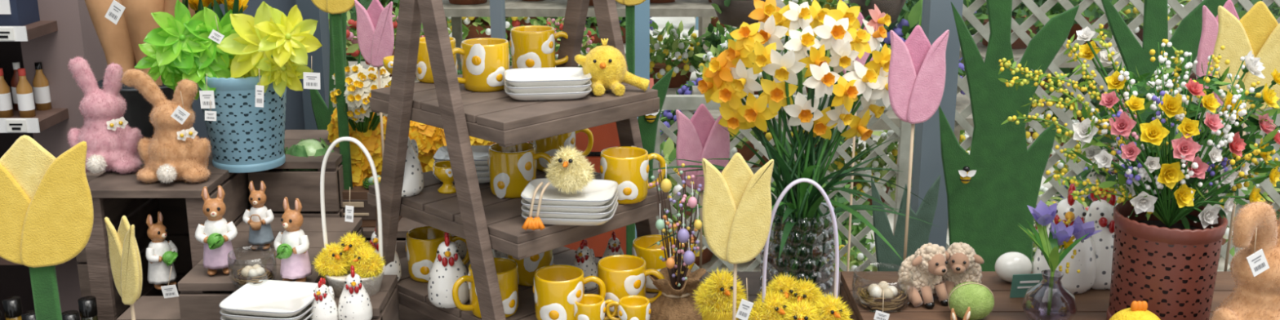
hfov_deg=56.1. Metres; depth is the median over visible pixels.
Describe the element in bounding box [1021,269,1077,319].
glass bud vase
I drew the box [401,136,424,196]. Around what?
ornament
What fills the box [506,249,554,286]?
mug
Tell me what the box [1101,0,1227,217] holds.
grass
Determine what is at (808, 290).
toy
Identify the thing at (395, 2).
potted shrub
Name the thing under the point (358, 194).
wooden box
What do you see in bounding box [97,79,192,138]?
flower pot
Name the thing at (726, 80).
bouquet
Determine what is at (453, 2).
potted shrub
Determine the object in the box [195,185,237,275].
bunny figurine
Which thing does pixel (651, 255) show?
mug
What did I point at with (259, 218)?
bunny figurine
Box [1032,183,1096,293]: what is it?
ornament
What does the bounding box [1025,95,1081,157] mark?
potted shrub
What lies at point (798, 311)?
toy
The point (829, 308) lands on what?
toy
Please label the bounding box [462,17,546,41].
potted shrub
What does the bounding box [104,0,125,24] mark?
price tag
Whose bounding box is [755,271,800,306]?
toy
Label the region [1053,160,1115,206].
potted shrub
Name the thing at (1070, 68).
potted shrub
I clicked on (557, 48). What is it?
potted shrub
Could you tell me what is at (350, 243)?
toy
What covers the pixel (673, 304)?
burlap sack
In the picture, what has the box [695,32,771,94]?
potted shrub
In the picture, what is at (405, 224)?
wooden crate
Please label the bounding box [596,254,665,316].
mug
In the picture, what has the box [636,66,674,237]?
grass
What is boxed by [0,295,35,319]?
oil bottles
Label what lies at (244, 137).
flower pot
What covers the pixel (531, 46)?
mug
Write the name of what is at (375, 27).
tulip
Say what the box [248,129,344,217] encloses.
wooden crate
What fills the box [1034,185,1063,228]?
potted shrub
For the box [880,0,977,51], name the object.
potted shrub
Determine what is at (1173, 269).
flower pot
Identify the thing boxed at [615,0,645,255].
tulip
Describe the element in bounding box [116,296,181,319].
wooden crate
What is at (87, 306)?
oil bottles
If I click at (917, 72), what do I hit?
tulip
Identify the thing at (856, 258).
potted shrub
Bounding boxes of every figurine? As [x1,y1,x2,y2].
[146,211,177,289]
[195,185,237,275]
[242,181,274,249]
[273,196,312,281]
[897,242,950,308]
[933,242,984,297]
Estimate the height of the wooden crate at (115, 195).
0.950 m
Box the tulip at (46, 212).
[0,134,93,319]
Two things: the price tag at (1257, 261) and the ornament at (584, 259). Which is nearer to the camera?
the price tag at (1257, 261)
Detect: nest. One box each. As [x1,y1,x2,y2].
[233,264,274,284]
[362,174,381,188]
[856,280,907,311]
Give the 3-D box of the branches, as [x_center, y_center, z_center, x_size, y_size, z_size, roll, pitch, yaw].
[0.065,0.118,2.097,0.094,0.268,0.096,3,15,11]
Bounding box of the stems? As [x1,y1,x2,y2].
[1020,200,1102,315]
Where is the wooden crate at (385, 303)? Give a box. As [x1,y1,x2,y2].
[328,275,399,319]
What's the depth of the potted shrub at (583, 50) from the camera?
7.89 m
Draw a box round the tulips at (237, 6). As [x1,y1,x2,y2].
[182,0,248,29]
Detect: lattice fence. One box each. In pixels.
[653,94,915,271]
[946,0,1279,271]
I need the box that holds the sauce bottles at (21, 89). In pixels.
[0,62,51,118]
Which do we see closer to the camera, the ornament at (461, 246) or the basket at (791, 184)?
the basket at (791, 184)
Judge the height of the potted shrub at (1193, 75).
0.695 m
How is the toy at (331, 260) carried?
in the basket at (372, 285)
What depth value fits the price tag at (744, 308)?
1.72 m
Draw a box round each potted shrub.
[328,10,361,66]
[346,0,397,61]
[350,6,424,77]
[357,0,399,15]
[447,17,530,39]
[448,0,487,4]
[457,39,555,75]
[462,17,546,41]
[506,26,559,66]
[536,17,596,54]
[537,17,560,37]
[544,17,625,48]
[577,42,600,67]
[586,17,654,43]
[588,0,593,5]
[649,0,675,3]
[649,20,707,88]
[659,137,713,266]
[660,110,695,155]
[670,77,702,114]
[686,22,785,64]
[694,17,725,27]
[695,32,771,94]
[728,129,804,167]
[752,201,791,262]
[764,129,848,162]
[768,177,874,271]
[782,0,851,31]
[782,28,890,94]
[818,233,877,271]
[826,136,912,204]
[826,170,872,233]
[871,129,970,170]
[880,0,977,47]
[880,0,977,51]
[887,32,965,94]
[904,0,911,11]
[963,0,1079,48]
[1021,14,1074,100]
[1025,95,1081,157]
[1031,247,1035,262]
[1032,195,1088,251]
[1033,67,1130,139]
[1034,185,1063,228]
[1051,142,1115,188]
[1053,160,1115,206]
[1055,0,1134,45]
[1097,32,1203,106]
[1114,146,1279,257]
[1120,0,1191,42]
[1175,121,1224,150]
[1196,97,1279,128]
[1226,150,1279,223]
[1233,0,1279,19]
[1271,2,1279,17]
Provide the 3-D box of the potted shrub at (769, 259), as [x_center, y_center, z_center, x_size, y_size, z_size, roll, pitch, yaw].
[0.509,0.249,4.791,0.417,0.280,0.394,-12,19,-37]
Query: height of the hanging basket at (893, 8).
1.320 m
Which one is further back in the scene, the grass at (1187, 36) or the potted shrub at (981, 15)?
the potted shrub at (981, 15)
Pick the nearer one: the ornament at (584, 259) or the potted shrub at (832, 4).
the ornament at (584, 259)
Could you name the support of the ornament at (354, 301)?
on the wooden crate
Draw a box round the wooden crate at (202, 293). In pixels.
[177,217,363,319]
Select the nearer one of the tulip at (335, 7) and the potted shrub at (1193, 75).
the tulip at (335, 7)
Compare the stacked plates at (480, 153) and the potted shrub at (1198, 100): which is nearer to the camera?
the stacked plates at (480, 153)
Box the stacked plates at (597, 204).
[520,177,617,226]
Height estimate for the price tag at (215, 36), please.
0.054 m
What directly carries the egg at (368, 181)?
on the wooden box
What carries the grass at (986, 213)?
on the floor
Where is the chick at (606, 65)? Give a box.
[574,38,649,96]
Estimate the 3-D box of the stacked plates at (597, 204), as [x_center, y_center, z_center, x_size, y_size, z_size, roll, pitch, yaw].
[-0.121,0.075,2.093,0.162,0.052,0.132,2,15,6]
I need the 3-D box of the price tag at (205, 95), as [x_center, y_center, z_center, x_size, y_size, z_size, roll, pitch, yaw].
[-0.819,-0.130,2.272,0.026,0.064,0.014,-1,15,-4]
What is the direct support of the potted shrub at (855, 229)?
on the ground at (688, 22)
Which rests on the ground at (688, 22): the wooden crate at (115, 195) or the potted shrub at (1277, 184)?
the potted shrub at (1277, 184)
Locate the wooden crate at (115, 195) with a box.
[84,151,250,319]
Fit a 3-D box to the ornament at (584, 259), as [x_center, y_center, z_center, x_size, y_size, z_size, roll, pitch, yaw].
[-0.106,0.193,2.259,0.055,0.097,0.059,-5,16,-18]
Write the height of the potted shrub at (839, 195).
0.298 m
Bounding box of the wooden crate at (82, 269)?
[75,170,189,297]
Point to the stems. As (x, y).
(1060, 236)
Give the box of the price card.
[1009,273,1048,297]
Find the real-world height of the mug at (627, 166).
0.089 m
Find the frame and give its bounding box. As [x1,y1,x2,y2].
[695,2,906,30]
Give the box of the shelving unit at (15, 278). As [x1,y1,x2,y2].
[0,20,68,319]
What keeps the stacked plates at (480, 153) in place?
on the display shelf at (487, 222)
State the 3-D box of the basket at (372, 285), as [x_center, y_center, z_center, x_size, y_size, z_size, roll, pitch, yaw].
[-0.513,0.098,2.133,0.110,0.287,0.110,0,15,0]
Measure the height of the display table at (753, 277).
0.750 m
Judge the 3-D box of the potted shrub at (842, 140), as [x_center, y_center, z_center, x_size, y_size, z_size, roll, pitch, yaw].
[0.872,-0.193,6.215,0.586,0.396,0.600,-7,16,-24]
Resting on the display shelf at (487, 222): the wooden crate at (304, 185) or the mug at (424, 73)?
the mug at (424, 73)
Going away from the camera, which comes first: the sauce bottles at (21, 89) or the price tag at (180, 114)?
the price tag at (180, 114)
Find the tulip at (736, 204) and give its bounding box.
[702,152,773,319]
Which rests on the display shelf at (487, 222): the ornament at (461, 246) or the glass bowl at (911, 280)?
the ornament at (461, 246)
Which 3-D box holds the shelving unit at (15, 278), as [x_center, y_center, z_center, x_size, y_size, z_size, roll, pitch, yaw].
[-1.780,-0.268,2.932,0.760,2.200,0.377,0,15,0]
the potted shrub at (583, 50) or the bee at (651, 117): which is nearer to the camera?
the bee at (651, 117)
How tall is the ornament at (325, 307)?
0.086 m
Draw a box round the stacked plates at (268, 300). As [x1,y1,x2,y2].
[218,280,317,319]
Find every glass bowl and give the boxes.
[227,247,276,288]
[852,262,913,312]
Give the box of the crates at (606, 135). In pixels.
[526,78,653,258]
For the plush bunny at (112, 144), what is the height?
0.240 m
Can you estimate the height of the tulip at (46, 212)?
1.193 m
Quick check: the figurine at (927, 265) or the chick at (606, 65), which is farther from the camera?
the chick at (606, 65)
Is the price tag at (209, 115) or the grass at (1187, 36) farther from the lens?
the grass at (1187, 36)
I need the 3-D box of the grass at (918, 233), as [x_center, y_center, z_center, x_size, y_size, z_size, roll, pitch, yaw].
[0.664,0.426,3.032,0.250,0.808,0.200,0,15,0]
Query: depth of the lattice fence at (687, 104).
3.62 m
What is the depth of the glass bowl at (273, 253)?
2.14 m
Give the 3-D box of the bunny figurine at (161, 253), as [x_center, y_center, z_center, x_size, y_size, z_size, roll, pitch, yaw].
[-0.941,0.178,2.356,0.061,0.153,0.067,-6,16,-20]
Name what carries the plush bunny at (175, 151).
on the wooden crate at (115, 195)
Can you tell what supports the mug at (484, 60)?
on the display shelf at (487, 222)
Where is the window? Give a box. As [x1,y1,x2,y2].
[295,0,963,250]
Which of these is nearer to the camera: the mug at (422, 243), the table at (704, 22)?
the mug at (422, 243)
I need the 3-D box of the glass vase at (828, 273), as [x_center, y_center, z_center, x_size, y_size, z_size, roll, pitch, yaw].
[0.297,0.178,2.262,0.141,0.185,0.141,14,21,43]
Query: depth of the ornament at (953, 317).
1.75 m
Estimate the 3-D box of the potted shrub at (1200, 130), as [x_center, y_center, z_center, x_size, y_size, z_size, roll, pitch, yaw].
[2.780,-0.084,5.936,0.470,0.329,0.463,-1,15,-3]
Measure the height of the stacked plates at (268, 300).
0.052 m
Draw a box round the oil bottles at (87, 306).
[61,295,97,319]
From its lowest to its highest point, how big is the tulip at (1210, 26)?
0.565 m
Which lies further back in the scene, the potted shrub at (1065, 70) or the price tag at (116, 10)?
the potted shrub at (1065, 70)
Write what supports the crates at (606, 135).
on the ground at (688, 22)
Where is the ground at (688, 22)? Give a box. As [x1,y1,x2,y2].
[447,0,1279,271]
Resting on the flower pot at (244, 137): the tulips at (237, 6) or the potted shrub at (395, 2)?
the tulips at (237, 6)
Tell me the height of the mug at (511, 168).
0.091 m
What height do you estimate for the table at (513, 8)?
0.625 m
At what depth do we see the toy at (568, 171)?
2.06 m
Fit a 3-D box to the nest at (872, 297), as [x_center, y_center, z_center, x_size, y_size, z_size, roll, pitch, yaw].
[0.403,0.223,1.998,0.082,0.033,0.084,-1,15,-3]
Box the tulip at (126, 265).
[104,215,142,319]
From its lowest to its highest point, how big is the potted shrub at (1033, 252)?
0.243 m
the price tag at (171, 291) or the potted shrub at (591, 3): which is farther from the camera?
the potted shrub at (591, 3)
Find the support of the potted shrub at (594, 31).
on the ground at (688, 22)
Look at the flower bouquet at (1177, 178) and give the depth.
1.86 m
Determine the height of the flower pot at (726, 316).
0.110 m
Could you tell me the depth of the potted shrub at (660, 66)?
8.03 m
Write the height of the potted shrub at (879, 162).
0.305 m
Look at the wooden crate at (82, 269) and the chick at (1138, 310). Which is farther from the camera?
the wooden crate at (82, 269)
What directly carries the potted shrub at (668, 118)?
on the ground at (688, 22)
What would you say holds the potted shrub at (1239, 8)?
on the table at (1017, 53)
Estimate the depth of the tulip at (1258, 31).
2.07 m
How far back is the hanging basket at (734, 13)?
4.53 m
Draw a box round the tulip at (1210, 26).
[1195,0,1239,200]
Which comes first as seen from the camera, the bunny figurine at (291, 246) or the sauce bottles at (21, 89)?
the bunny figurine at (291, 246)
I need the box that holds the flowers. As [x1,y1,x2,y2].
[134,0,322,99]
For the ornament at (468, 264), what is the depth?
2.35 m
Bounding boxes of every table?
[347,61,419,82]
[442,0,786,75]
[691,271,841,319]
[692,85,973,142]
[697,17,711,53]
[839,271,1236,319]
[960,35,1262,135]
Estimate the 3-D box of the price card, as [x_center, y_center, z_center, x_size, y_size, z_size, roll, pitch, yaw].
[0.655,0.212,2.023,0.060,0.043,0.007,-1,15,-5]
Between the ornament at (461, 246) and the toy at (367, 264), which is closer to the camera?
the toy at (367, 264)
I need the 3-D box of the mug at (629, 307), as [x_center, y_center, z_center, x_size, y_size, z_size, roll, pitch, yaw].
[-0.018,0.267,2.078,0.071,0.048,0.058,-6,16,-20]
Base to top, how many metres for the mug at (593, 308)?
0.049 m
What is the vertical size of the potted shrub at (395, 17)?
0.308 m
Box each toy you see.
[312,241,350,278]
[336,231,375,272]
[350,244,385,278]
[543,145,595,194]
[692,267,749,319]
[747,288,791,319]
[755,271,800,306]
[776,297,823,319]
[791,279,825,307]
[813,291,852,319]
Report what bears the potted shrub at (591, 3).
on the table at (513, 8)
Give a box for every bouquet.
[326,107,497,186]
[329,63,391,133]
[644,0,937,287]
[997,23,1279,229]
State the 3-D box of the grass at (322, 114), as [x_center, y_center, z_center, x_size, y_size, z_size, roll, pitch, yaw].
[-0.782,0.149,3.038,0.250,1.340,0.200,0,15,0]
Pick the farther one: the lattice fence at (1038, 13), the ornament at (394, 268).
the lattice fence at (1038, 13)
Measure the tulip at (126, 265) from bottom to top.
1.048 m
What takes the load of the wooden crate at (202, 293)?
on the floor
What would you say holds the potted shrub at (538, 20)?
on the ground at (688, 22)
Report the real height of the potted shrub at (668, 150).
0.505 m
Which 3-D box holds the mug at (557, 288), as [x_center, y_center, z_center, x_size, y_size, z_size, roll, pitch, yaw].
[-0.129,0.240,2.098,0.116,0.089,0.090,7,17,24]
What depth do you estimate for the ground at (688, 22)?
6.58 m
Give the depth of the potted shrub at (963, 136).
5.89 m
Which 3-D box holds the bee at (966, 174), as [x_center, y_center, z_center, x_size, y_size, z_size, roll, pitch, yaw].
[0.793,0.037,2.918,0.044,0.045,0.022,0,15,0]
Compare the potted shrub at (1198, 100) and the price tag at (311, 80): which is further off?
the potted shrub at (1198, 100)
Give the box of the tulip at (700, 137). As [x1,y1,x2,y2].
[675,103,729,279]
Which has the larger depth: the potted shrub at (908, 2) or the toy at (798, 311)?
the potted shrub at (908, 2)
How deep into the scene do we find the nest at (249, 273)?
2.14 m
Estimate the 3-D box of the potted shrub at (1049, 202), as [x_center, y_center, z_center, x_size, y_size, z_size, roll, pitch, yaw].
[1.688,0.281,4.670,0.395,0.280,0.418,7,17,25]
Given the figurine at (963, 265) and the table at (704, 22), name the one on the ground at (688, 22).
the table at (704, 22)
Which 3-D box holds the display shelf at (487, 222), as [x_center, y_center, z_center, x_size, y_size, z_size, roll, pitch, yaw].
[-0.233,0.290,2.337,0.799,1.440,0.440,14,20,42]
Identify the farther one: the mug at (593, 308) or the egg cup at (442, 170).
the egg cup at (442, 170)
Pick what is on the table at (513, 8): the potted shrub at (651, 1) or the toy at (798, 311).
the potted shrub at (651, 1)
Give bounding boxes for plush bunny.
[66,55,143,174]
[84,0,195,85]
[120,67,212,183]
[1209,198,1279,319]
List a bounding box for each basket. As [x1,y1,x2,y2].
[320,137,386,297]
[711,0,765,27]
[761,177,839,303]
[848,0,906,23]
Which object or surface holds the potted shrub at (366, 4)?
on the ground at (688, 22)
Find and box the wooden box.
[300,185,401,226]
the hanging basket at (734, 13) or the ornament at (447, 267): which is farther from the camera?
the hanging basket at (734, 13)
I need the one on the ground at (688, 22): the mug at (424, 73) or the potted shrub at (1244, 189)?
the potted shrub at (1244, 189)
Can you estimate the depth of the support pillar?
2.92 m
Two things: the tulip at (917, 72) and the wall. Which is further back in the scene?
the wall
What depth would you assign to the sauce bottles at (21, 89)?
2.84 m
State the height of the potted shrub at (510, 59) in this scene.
0.521 m
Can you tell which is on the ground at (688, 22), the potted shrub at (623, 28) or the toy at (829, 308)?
the potted shrub at (623, 28)
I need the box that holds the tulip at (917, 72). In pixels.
[888,25,949,261]
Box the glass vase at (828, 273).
[759,198,837,297]
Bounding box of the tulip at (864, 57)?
[842,12,875,271]
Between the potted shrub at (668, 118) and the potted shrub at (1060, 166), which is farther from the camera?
the potted shrub at (668, 118)
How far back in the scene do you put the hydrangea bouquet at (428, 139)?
2.62 m
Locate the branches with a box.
[648,155,702,289]
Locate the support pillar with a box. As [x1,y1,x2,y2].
[20,0,107,319]
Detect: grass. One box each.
[310,12,360,129]
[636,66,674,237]
[871,174,940,271]
[938,0,1079,271]
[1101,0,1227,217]
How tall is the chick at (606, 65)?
0.100 m
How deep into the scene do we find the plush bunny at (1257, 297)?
1.70 m
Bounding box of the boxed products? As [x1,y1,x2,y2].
[0,0,39,26]
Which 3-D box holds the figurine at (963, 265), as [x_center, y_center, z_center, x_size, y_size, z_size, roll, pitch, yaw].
[0.539,0.184,2.024,0.081,0.104,0.094,5,16,17]
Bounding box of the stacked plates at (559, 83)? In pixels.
[503,66,591,101]
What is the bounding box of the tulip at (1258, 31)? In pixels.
[1212,0,1279,271]
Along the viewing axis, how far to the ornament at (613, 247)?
2.31 m
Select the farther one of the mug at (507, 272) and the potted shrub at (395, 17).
the potted shrub at (395, 17)
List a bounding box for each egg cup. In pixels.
[382,55,394,86]
[431,160,456,194]
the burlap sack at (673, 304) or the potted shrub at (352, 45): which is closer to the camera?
the burlap sack at (673, 304)
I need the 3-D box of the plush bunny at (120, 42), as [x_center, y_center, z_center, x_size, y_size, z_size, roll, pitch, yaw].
[-1.078,-0.334,2.660,0.344,0.334,0.154,0,15,0]
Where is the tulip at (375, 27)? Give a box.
[354,0,394,159]
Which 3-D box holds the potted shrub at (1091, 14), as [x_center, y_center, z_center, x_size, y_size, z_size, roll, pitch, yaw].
[2.348,-0.806,6.283,0.540,0.390,0.522,1,15,4]
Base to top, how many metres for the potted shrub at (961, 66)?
0.338 m
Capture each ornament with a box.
[309,277,338,319]
[337,265,373,319]
[368,228,401,281]
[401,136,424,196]
[427,231,469,308]
[454,240,466,257]
[466,248,496,269]
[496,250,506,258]
[572,239,597,291]
[602,231,624,257]
[950,306,970,319]
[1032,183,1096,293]
[1085,188,1116,289]
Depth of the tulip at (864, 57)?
2.64 m
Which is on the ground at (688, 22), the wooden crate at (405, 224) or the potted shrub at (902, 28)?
the potted shrub at (902, 28)
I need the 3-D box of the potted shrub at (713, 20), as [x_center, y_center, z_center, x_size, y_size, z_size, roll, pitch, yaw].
[0.724,-1.365,10.694,0.498,0.342,0.481,0,15,-1]
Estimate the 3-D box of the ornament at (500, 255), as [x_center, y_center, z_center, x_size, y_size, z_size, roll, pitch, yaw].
[-0.268,0.163,2.410,0.044,0.078,0.047,-8,17,-27]
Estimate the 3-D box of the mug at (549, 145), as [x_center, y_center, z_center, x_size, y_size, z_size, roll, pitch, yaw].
[-0.160,-0.027,2.402,0.116,0.089,0.090,4,16,15]
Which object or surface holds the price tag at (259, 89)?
attached to the flowers
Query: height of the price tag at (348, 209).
0.059 m
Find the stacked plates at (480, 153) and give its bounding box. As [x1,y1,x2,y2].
[433,145,490,183]
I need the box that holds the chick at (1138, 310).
[1109,301,1160,319]
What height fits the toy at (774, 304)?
0.093 m
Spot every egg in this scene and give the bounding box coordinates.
[947,280,995,319]
[994,251,1032,282]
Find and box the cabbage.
[282,137,334,170]
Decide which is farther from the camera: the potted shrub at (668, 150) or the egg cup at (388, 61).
the potted shrub at (668, 150)
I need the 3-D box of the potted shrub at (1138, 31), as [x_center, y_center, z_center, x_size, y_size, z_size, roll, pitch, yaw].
[2.706,-0.775,6.240,0.515,0.354,0.498,-6,16,-21]
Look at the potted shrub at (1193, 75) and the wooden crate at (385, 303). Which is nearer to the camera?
the wooden crate at (385, 303)
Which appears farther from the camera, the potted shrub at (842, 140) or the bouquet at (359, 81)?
the potted shrub at (842, 140)
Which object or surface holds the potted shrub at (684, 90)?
on the ground at (688, 22)
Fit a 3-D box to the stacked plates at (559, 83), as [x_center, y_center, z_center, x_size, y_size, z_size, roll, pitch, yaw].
[-0.167,-0.136,2.170,0.156,0.040,0.122,-2,15,-8]
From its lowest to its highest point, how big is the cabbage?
0.107 m
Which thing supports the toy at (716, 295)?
in the flower pot at (726, 316)
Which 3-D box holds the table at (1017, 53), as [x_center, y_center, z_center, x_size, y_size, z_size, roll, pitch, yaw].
[2.600,-0.318,6.334,1.800,0.575,0.700,0,15,0]
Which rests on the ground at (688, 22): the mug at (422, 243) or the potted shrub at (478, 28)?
the potted shrub at (478, 28)
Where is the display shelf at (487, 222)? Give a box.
[367,0,669,319]
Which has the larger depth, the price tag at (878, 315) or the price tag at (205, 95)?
the price tag at (205, 95)
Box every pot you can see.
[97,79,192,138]
[196,75,286,173]
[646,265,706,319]
[702,308,738,319]
[1106,200,1227,319]
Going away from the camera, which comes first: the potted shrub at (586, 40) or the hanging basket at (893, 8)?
the hanging basket at (893, 8)
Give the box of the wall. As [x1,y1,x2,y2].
[135,0,305,141]
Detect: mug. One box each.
[404,226,469,282]
[415,36,457,83]
[452,37,509,92]
[452,257,519,318]
[487,142,553,198]
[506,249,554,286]
[509,25,568,68]
[530,128,593,172]
[533,264,605,319]
[573,293,617,319]
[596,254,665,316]
[600,146,666,204]
[605,295,651,319]
[631,234,695,293]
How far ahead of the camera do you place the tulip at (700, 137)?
2.32 m
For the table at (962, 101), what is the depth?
5.16 m
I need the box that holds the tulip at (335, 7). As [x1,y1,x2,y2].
[311,0,357,189]
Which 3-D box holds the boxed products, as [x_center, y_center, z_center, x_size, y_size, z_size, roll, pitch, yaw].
[-1.765,-0.369,2.819,0.650,0.100,0.104,0,15,0]
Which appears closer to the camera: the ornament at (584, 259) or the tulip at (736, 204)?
the tulip at (736, 204)
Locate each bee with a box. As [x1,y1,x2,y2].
[644,110,659,122]
[958,166,976,183]
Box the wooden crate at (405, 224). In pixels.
[362,216,454,319]
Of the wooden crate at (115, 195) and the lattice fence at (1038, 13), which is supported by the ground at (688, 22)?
the lattice fence at (1038, 13)
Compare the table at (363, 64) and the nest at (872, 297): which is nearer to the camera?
the nest at (872, 297)
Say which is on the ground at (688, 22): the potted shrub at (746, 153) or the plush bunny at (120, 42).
the potted shrub at (746, 153)
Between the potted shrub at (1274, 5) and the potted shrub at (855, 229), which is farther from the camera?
the potted shrub at (1274, 5)
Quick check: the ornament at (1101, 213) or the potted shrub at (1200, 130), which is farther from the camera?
the potted shrub at (1200, 130)
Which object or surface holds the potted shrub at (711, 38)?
on the ground at (688, 22)
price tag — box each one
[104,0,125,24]
[160,266,178,297]
[170,91,190,124]
[199,73,215,108]
[204,99,216,120]
[208,15,224,44]
[254,68,264,107]
[302,56,320,89]
[345,186,353,222]
[735,277,753,319]
[873,289,889,319]
[1246,227,1269,276]

